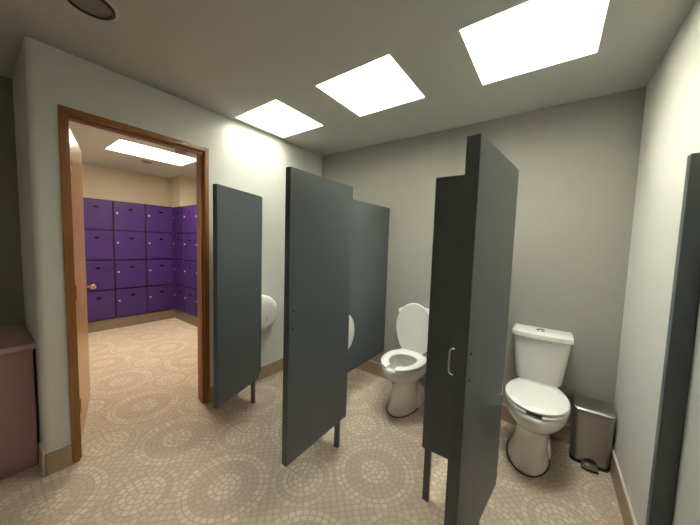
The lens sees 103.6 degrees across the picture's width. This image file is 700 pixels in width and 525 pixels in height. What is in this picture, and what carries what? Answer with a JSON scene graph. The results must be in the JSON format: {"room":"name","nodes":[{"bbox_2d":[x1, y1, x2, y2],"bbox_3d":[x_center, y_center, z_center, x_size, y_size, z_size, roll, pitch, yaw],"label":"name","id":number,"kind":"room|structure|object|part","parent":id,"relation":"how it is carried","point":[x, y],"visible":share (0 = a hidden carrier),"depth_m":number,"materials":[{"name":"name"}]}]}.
{"room":"public restroom","nodes":[
{"label":"public restroom","id":0,"kind":"room"},
{"bbox_2d":[0,76,24,325],"bbox_3d":[-2.928,0.018,1.091,0.100,2.389,2.092,5,5,36],"label":"wall","id":1,"kind":"structure","parent":0,"point":[12,311],"depth_m":1.85,"materials":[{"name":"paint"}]},
{"bbox_2d":[12,37,51,472],"bbox_3d":[-1.955,0.002,1.741,0.700,2.389,0.108,5,5,36],"label":"wall","id":2,"kind":"structure","parent":0,"point":[23,80],"depth_m":1.55,"materials":[{"name":"white paint"}]},
{"bbox_2d":[38,442,45,477],"bbox_3d":[-1.793,1.145,1.603,0.147,0.138,0.012,5,5,36],"label":"baseboard","id":3,"kind":"structure","parent":2,"relation":"attached to","point":[40,448],"depth_m":1.57,"materials":[{"name":"beige tile"}]},
{"bbox_2d":[82,162,174,314],"bbox_3d":[-3.569,-0.227,4.264,0.100,2.389,2.264,5,5,36],"label":"wall","id":4,"kind":"structure","parent":0,"point":[99,182],"depth_m":4.22,"materials":[{"name":"beige paint"}]},
{"bbox_2d":[170,176,196,207],"bbox_3d":[-2.805,-1.187,4.793,0.380,0.503,0.434,5,5,36],"label":"column","id":5,"kind":"structure","parent":4,"relation":"attached to","point":[182,189],"depth_m":4.61,"materials":[{"name":"beige paint"}]},
{"bbox_2d":[33,39,321,448],"bbox_3d":[-1.088,0.477,2.490,0.120,3.389,2.242,5,5,36],"label":"wall","id":6,"kind":"structure","parent":0,"point":[242,157],"depth_m":1.81,"materials":[{"name":"white paint"}]},
{"bbox_2d":[69,128,96,438],"bbox_3d":[-1.941,0.151,2.002,0.105,2.032,0.736,-2,5,-39],"label":"door","id":7,"kind":"structure","parent":6,"relation":"in","point":[81,287],"depth_m":1.97,"materials":[{"name":"brown wood"}]},
{"bbox_3d":[-2.125,0.200,2.261,0.065,0.056,0.056,-2,5,-39],"label":"knob","id":8,"kind":"part","parent":7,"relation":"part of","materials":[{"name":"gold metal"}]},
{"bbox_2d":[57,104,209,463],"bbox_3d":[-1.450,0.152,1.958,0.145,2.090,0.825,5,5,36],"label":"trim","id":9,"kind":"structure","parent":6,"relation":"attached to","point":[65,114],"depth_m":1.71,"materials":[{"name":"brown wood"}]},
{"bbox_2d":[46,357,282,475],"bbox_3d":[-1.066,1.106,2.479,0.012,0.138,2.256,5,5,36],"label":"baseboard","id":10,"kind":"structure","parent":6,"relation":"attached to","point":[59,458],"depth_m":1.63,"materials":[{"name":"beige tile"}]},
{"bbox_2d":[261,295,276,333],"bbox_3d":[-0.849,0.490,2.615,0.120,0.364,0.344,5,5,36],"label":"dispenser","id":11,"kind":"object","parent":6,"relation":"attached to","point":[268,305],"visible":0.56,"depth_m":2.61,"materials":[{"name":"white plastic"}]},
{"bbox_2d":[0,315,623,524],"bbox_3d":[-1.873,1.250,1.785,6.148,0.100,4.764,5,5,36],"label":"floor","id":12,"kind":"structure","parent":0,"point":[153,453],"depth_m":1.68,"materials":[{"name":"tile"}]},
{"bbox_2d":[0,323,37,479],"bbox_3d":[-2.468,0.844,1.219,0.596,0.752,1.399,5,5,36],"label":"cabinet","id":13,"kind":"object","parent":12,"relation":"on","point":[18,428],"depth_m":1.57,"materials":[{"name":"laminate"}]},
{"bbox_2d":[0,323,35,354],"bbox_3d":[-2.457,0.485,1.194,0.596,0.033,1.399,5,5,36],"label":"countertop","id":14,"kind":"structure","parent":13,"relation":"on","point":[14,338],"depth_m":1.62,"materials":[{"name":"laminate"}]},
{"bbox_2d":[83,197,115,321],"bbox_3d":[-3.637,-0.032,3.926,0.194,1.728,0.394,5,5,36],"label":"locker","id":15,"kind":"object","parent":12,"relation":"on","point":[98,213],"depth_m":3.90,"materials":[{"name":"purple laminate"}]},
{"bbox_3d":[-3.557,-0.673,3.836,0.016,0.410,0.378,5,5,36],"label":"door","id":16,"kind":"part","parent":15,"relation":"part of","materials":[{"name":"purple metal"}]},
{"bbox_3d":[-3.570,-0.243,3.866,0.016,0.410,0.378,5,5,36],"label":"door","id":17,"kind":"part","parent":15,"relation":"part of","materials":[{"name":"purple laminate"}]},
{"bbox_3d":[-3.583,0.188,3.897,0.016,0.410,0.378,5,5,36],"label":"door","id":18,"kind":"part","parent":15,"relation":"part of","materials":[{"name":"purple metal"}]},
{"bbox_3d":[-3.597,0.619,3.927,0.016,0.410,0.378,5,5,36],"label":"door","id":19,"kind":"part","parent":15,"relation":"part of","materials":[{"name":"purple laminate"}]},
{"bbox_2d":[112,201,146,317],"bbox_3d":[-3.404,-0.048,4.244,0.194,1.728,0.394,5,5,36],"label":"locker","id":20,"kind":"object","parent":12,"relation":"on","point":[129,237],"depth_m":4.18,"materials":[{"name":"purple metal"}]},
{"bbox_3d":[-3.323,-0.689,4.154,0.016,0.410,0.378,5,5,36],"label":"door","id":21,"kind":"part","parent":20,"relation":"part of","materials":[{"name":"purple metal"}]},
{"bbox_3d":[-3.336,-0.258,4.184,0.016,0.410,0.378,5,5,36],"label":"door","id":22,"kind":"part","parent":20,"relation":"part of","materials":[{"name":"purple laminate"}]},
{"bbox_3d":[-3.350,0.173,4.215,0.016,0.410,0.378,5,5,36],"label":"door","id":23,"kind":"part","parent":20,"relation":"part of","materials":[{"name":"purple metal"}]},
{"bbox_3d":[-3.363,0.604,4.245,0.016,0.410,0.378,5,5,36],"label":"door","id":24,"kind":"part","parent":20,"relation":"part of","materials":[{"name":"purple laminate"}]},
{"bbox_2d":[88,309,173,332],"bbox_3d":[-3.436,0.893,4.313,0.145,0.157,1.184,5,5,36],"label":"plinth","id":25,"kind":"object","parent":12,"relation":"on","point":[101,325],"visible":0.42,"depth_m":4.24,"materials":[{"name":"brown tile"}]},
{"bbox_2d":[145,204,173,312],"bbox_3d":[-3.170,-0.063,4.562,0.194,1.728,0.394,5,5,36],"label":"locker","id":26,"kind":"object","parent":12,"relation":"on","point":[158,219],"depth_m":4.50,"materials":[{"name":"purple laminate"}]},
{"bbox_3d":[-3.089,-0.704,4.472,0.016,0.410,0.378,5,5,36],"label":"door","id":27,"kind":"part","parent":26,"relation":"part of","materials":[{"name":"purple metal"}]},
{"bbox_3d":[-3.103,-0.273,4.503,0.016,0.410,0.378,5,5,36],"label":"door","id":28,"kind":"part","parent":26,"relation":"part of","materials":[{"name":"purple laminate"}]},
{"bbox_3d":[-3.116,0.158,4.533,0.016,0.410,0.378,5,5,36],"label":"door","id":29,"kind":"part","parent":26,"relation":"part of","materials":[{"name":"purple metal"}]},
{"bbox_3d":[-3.130,0.588,4.564,0.016,0.410,0.378,5,5,36],"label":"door","id":30,"kind":"part","parent":26,"relation":"part of","materials":[{"name":"purple laminate"}]},
{"bbox_2d":[173,206,184,311],"bbox_3d":[-2.714,-0.059,4.707,0.394,1.728,0.424,5,5,36],"label":"locker","id":31,"kind":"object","parent":12,"relation":"on","point":[178,212],"depth_m":4.54,"materials":[{"name":"purple laminate"}]},
{"bbox_3d":[-2.807,-0.698,4.508,0.378,0.410,0.016,5,5,36],"label":"door","id":32,"kind":"part","parent":31,"relation":"part of","materials":[{"name":"purple metal"}]},
{"bbox_3d":[-2.820,-0.267,4.539,0.378,0.410,0.016,5,5,36],"label":"door","id":33,"kind":"part","parent":31,"relation":"part of","materials":[{"name":"purple laminate"}]},
{"bbox_3d":[-2.833,0.164,4.569,0.378,0.410,0.016,5,5,36],"label":"door","id":34,"kind":"part","parent":31,"relation":"part of","materials":[{"name":"purple metal"}]},
{"bbox_3d":[-2.847,0.595,4.600,0.378,0.410,0.016,5,5,36],"label":"door","id":35,"kind":"part","parent":31,"relation":"part of","materials":[{"name":"purple laminate"}]},
{"bbox_2d":[175,309,197,326],"bbox_3d":[-2.429,0.907,4.550,1.199,0.157,0.374,5,5,36],"label":"plinth","id":36,"kind":"object","parent":12,"relation":"on","point":[180,315],"visible":0.24,"depth_m":4.50,"materials":[{"name":"brown wood"}]},
{"bbox_2d":[184,205,196,316],"bbox_3d":[-2.396,-0.033,4.475,0.394,1.728,0.424,5,5,36],"label":"locker","id":37,"kind":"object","parent":12,"relation":"on","point":[190,261],"depth_m":4.30,"materials":[{"name":"purple metal"}]},
{"bbox_3d":[-2.488,-0.671,4.276,0.378,0.410,0.016,5,5,36],"label":"door","id":38,"kind":"part","parent":37,"relation":"part of","materials":[{"name":"purple metal"}]},
{"bbox_3d":[-2.502,-0.240,4.306,0.378,0.410,0.016,5,5,36],"label":"door","id":39,"kind":"part","parent":37,"relation":"part of","materials":[{"name":"purple laminate"}]},
{"bbox_3d":[-2.515,0.190,4.337,0.378,0.410,0.016,5,5,36],"label":"door","id":40,"kind":"part","parent":37,"relation":"part of","materials":[{"name":"purple metal"}]},
{"bbox_3d":[-2.529,0.621,4.367,0.378,0.410,0.016,5,5,36],"label":"door","id":41,"kind":"part","parent":37,"relation":"part of","materials":[{"name":"purple laminate"}]},
{"bbox_2d":[196,205,196,316],"bbox_3d":[-2.078,-0.006,4.242,0.394,1.728,0.424,5,5,36],"label":"column","id":42,"kind":"structure","parent":12,"relation":"on","point":[196,205],"depth_m":4.18,"materials":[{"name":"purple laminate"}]},
{"bbox_2d":[213,184,261,408],"bbox_3d":[-0.839,0.343,2.139,0.276,1.722,0.713,1,4,-13],"label":"partition","id":43,"kind":"object","parent":12,"relation":"on","point":[237,214],"visible":1,"depth_m":1.93,"materials":[{"name":"plastic"}]},
{"bbox_3d":[-0.820,1.046,2.331,0.038,0.294,0.032,5,5,36],"label":"leg","id":44,"kind":"part","parent":43,"relation":"part of","materials":[{"name":"paint"}]},
{"bbox_2d":[282,166,352,466],"bbox_3d":[-0.286,0.395,1.654,0.380,1.722,0.553,5,5,36],"label":"partition","id":45,"kind":"object","parent":12,"relation":"on","point":[318,209],"visible":1,"depth_m":1.46,"materials":[{"name":"plastic"}]},
{"bbox_3d":[-0.086,1.102,1.863,0.038,0.294,0.032,5,5,36],"label":"leg","id":46,"kind":"part","parent":45,"relation":"part of","materials":[{"name":"paint"}]},
{"bbox_2d":[381,303,428,417],"bbox_3d":[0.488,0.795,2.331,0.356,0.876,0.643,5,5,36],"label":"toilet","id":47,"kind":"object","parent":12,"relation":"on","point":[404,367],"visible":0.9,"depth_m":2.33,"materials":[{"name":"white ceramic"}]},
{"bbox_3d":[0.431,0.795,2.252,0.344,0.020,0.421,5,5,36],"label":"seat","id":48,"kind":"part","parent":47,"relation":"part of","materials":[{"name":"white plastic"}]},
{"bbox_3d":[0.561,0.565,2.405,0.338,0.424,0.026,5,5,36],"label":"seat lid","id":49,"kind":"part","parent":47,"relation":"part of","materials":[{"name":"white plastic"}]},
{"bbox_2d":[421,133,518,524],"bbox_3d":[0.413,0.452,1.153,0.361,1.722,0.537,5,5,36],"label":"partition","id":50,"kind":"object","parent":12,"relation":"on","point":[475,210],"visible":1,"depth_m":1.02,"materials":[{"name":"plastic"}]},
{"bbox_3d":[0.418,1.144,1.494,0.038,0.294,0.032,5,5,36],"label":"leg","id":51,"kind":"part","parent":50,"relation":"part of","materials":[{"name":"paint"}]},
{"bbox_3d":[0.340,0.329,0.912,0.029,0.095,0.008,5,5,42],"label":"pull handle","id":52,"kind":"part","parent":50,"relation":"part of","materials":[{"name":"silver metal"}]},
{"bbox_2d":[505,323,573,477],"bbox_3d":[1.217,0.888,1.801,0.356,0.810,0.643,5,5,36],"label":"toilet","id":53,"kind":"object","parent":12,"relation":"on","point":[539,409],"visible":1,"depth_m":1.77,"materials":[{"name":"white ceramic"}]},
{"bbox_3d":[1.160,0.855,1.720,0.344,0.020,0.421,5,5,36],"label":"seat","id":54,"kind":"part","parent":53,"relation":"part of","materials":[{"name":"white plastic"}]},
{"bbox_3d":[1.162,0.833,1.720,0.338,0.021,0.424,5,5,36],"label":"seat lid","id":55,"kind":"part","parent":53,"relation":"part of","materials":[{"name":"white plastic"}]},
{"bbox_3d":[1.353,0.685,1.964,0.332,0.320,0.194,5,5,36],"label":"tank","id":56,"kind":"part","parent":53,"relation":"part of","materials":[{"name":"white ceramic"}]},
{"bbox_3d":[1.354,0.505,1.946,0.356,0.042,0.207,5,5,36],"label":"tank lid","id":57,"kind":"part","parent":53,"relation":"part of","materials":[{"name":"white ceramic"}]},
{"bbox_2d":[569,395,615,474],"bbox_3d":[1.561,1.110,1.782,0.209,0.392,0.202,5,5,36],"label":"waste bin","id":58,"kind":"object","parent":12,"relation":"on","point":[593,421],"visible":1,"depth_m":1.75,"materials":[{"name":"silver metal"}]},
{"bbox_3d":[1.582,0.935,1.791,0.208,0.043,0.148,5,5,36],"label":"lid","id":59,"kind":"part","parent":58,"relation":"part of","materials":[{"name":"metal"}]},
{"bbox_2d":[0,0,695,178],"bbox_3d":[-1.796,-1.222,1.610,6.148,0.080,4.764,5,5,36],"label":"ceiling","id":60,"kind":"structure","parent":0,"point":[231,59],"depth_m":1.51,"materials":[{"name":"paint"}]},
{"bbox_2d":[65,0,119,21],"bbox_3d":[-1.132,-1.126,1.201,0.196,0.012,0.196,5,5,36],"label":"recessed light","id":61,"kind":"object","parent":60,"relation":"in","point":[105,10],"visible":1,"depth_m":1.22,"materials":[{"name":"brown metal"}]},
{"bbox_2d":[114,140,187,159],"bbox_3d":[-2.393,-1.526,3.368,0.605,0.240,0.872,5,5,36],"label":"ceiling light panel","id":62,"kind":"object","parent":60,"relation":"attached to","point":[119,142],"depth_m":3.56,"materials":[{"name":"paint"}]},
{"bbox_2d":[175,150,186,153],"bbox_3d":[-1.991,-1.299,3.244,0.124,0.010,0.124,5,5,36],"label":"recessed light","id":63,"kind":"object","parent":60,"relation":"in","point":[176,151],"visible":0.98,"depth_m":3.23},
{"bbox_2d":[246,100,312,128],"bbox_3d":[-0.582,-1.520,2.317,0.592,0.490,0.576,5,5,36],"label":"ceiling light","id":64,"kind":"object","parent":60,"relation":"attached to","point":[276,113],"depth_m":2.60,"materials":[{"name":"paint"}]},
{"bbox_2d":[327,55,416,105],"bbox_3d":[0.155,-1.461,1.810,0.597,0.490,0.572,5,5,36],"label":"ceiling light","id":65,"kind":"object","parent":60,"relation":"attached to","point":[382,78],"depth_m":2.07,"materials":[{"name":"paint"}]},
{"bbox_2d":[466,0,605,71],"bbox_3d":[0.896,-1.404,1.323,0.596,0.490,0.596,5,5,36],"label":"ceiling light","id":66,"kind":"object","parent":60,"relation":"attached to","point":[531,28],"depth_m":1.55,"materials":[{"name":"paint"}]},
{"bbox_2d":[322,86,646,424],"bbox_3d":[0.727,0.025,2.589,2.868,2.389,0.100,5,5,36],"label":"wall","id":67,"kind":"structure","parent":0,"point":[577,162],"depth_m":1.98,"materials":[{"name":"grey paint"}]},
{"bbox_2d":[347,199,389,372],"bbox_3d":[0.046,0.205,2.390,0.056,1.456,1.038,5,5,36],"label":"partition","id":68,"kind":"object","parent":67,"relation":"attached to","point":[370,222],"depth_m":2.50,"materials":[{"name":"plastic"}]},
{"bbox_2d":[348,315,353,348],"bbox_3d":[-0.096,0.551,2.085,0.120,0.364,0.344,5,5,36],"label":"dispenser","id":69,"kind":"object","parent":68,"relation":"attached to","point":[351,323],"visible":0.15,"depth_m":2.13,"materials":[{"name":"white plastic"}]},
{"bbox_2d":[357,360,570,443],"bbox_3d":[0.667,1.150,2.617,2.648,0.138,0.012,5,5,36],"label":"baseboard","id":70,"kind":"structure","parent":67,"relation":"attached to","point":[370,366],"depth_m":2.20,"materials":[{"name":"beige tile"}]},
{"bbox_2d":[612,0,699,524],"bbox_3d":[0.492,0.206,-0.064,0.100,2.389,4.464,5,5,36],"label":"wall","id":71,"kind":"structure","parent":0,"point":[671,119],"depth_m":1.26,"materials":[{"name":"white paint"}]},
{"bbox_2d":[609,445,636,524],"bbox_3d":[0.438,1.323,0.084,0.012,0.138,4.352,5,5,36],"label":"baseboard","id":72,"kind":"structure","parent":71,"relation":"attached to","point":[626,510],"depth_m":1.48,"materials":[{"name":"beige tile"}]},
{"bbox_2d":[645,153,699,524],"bbox_3d":[1.119,0.351,0.942,0.054,1.413,0.034,5,5,36],"label":"partition","id":73,"kind":"object","parent":71,"relation":"attached to","point":[685,298],"visible":1,"depth_m":0.93,"materials":[{"name":"plastic"}]}
]}

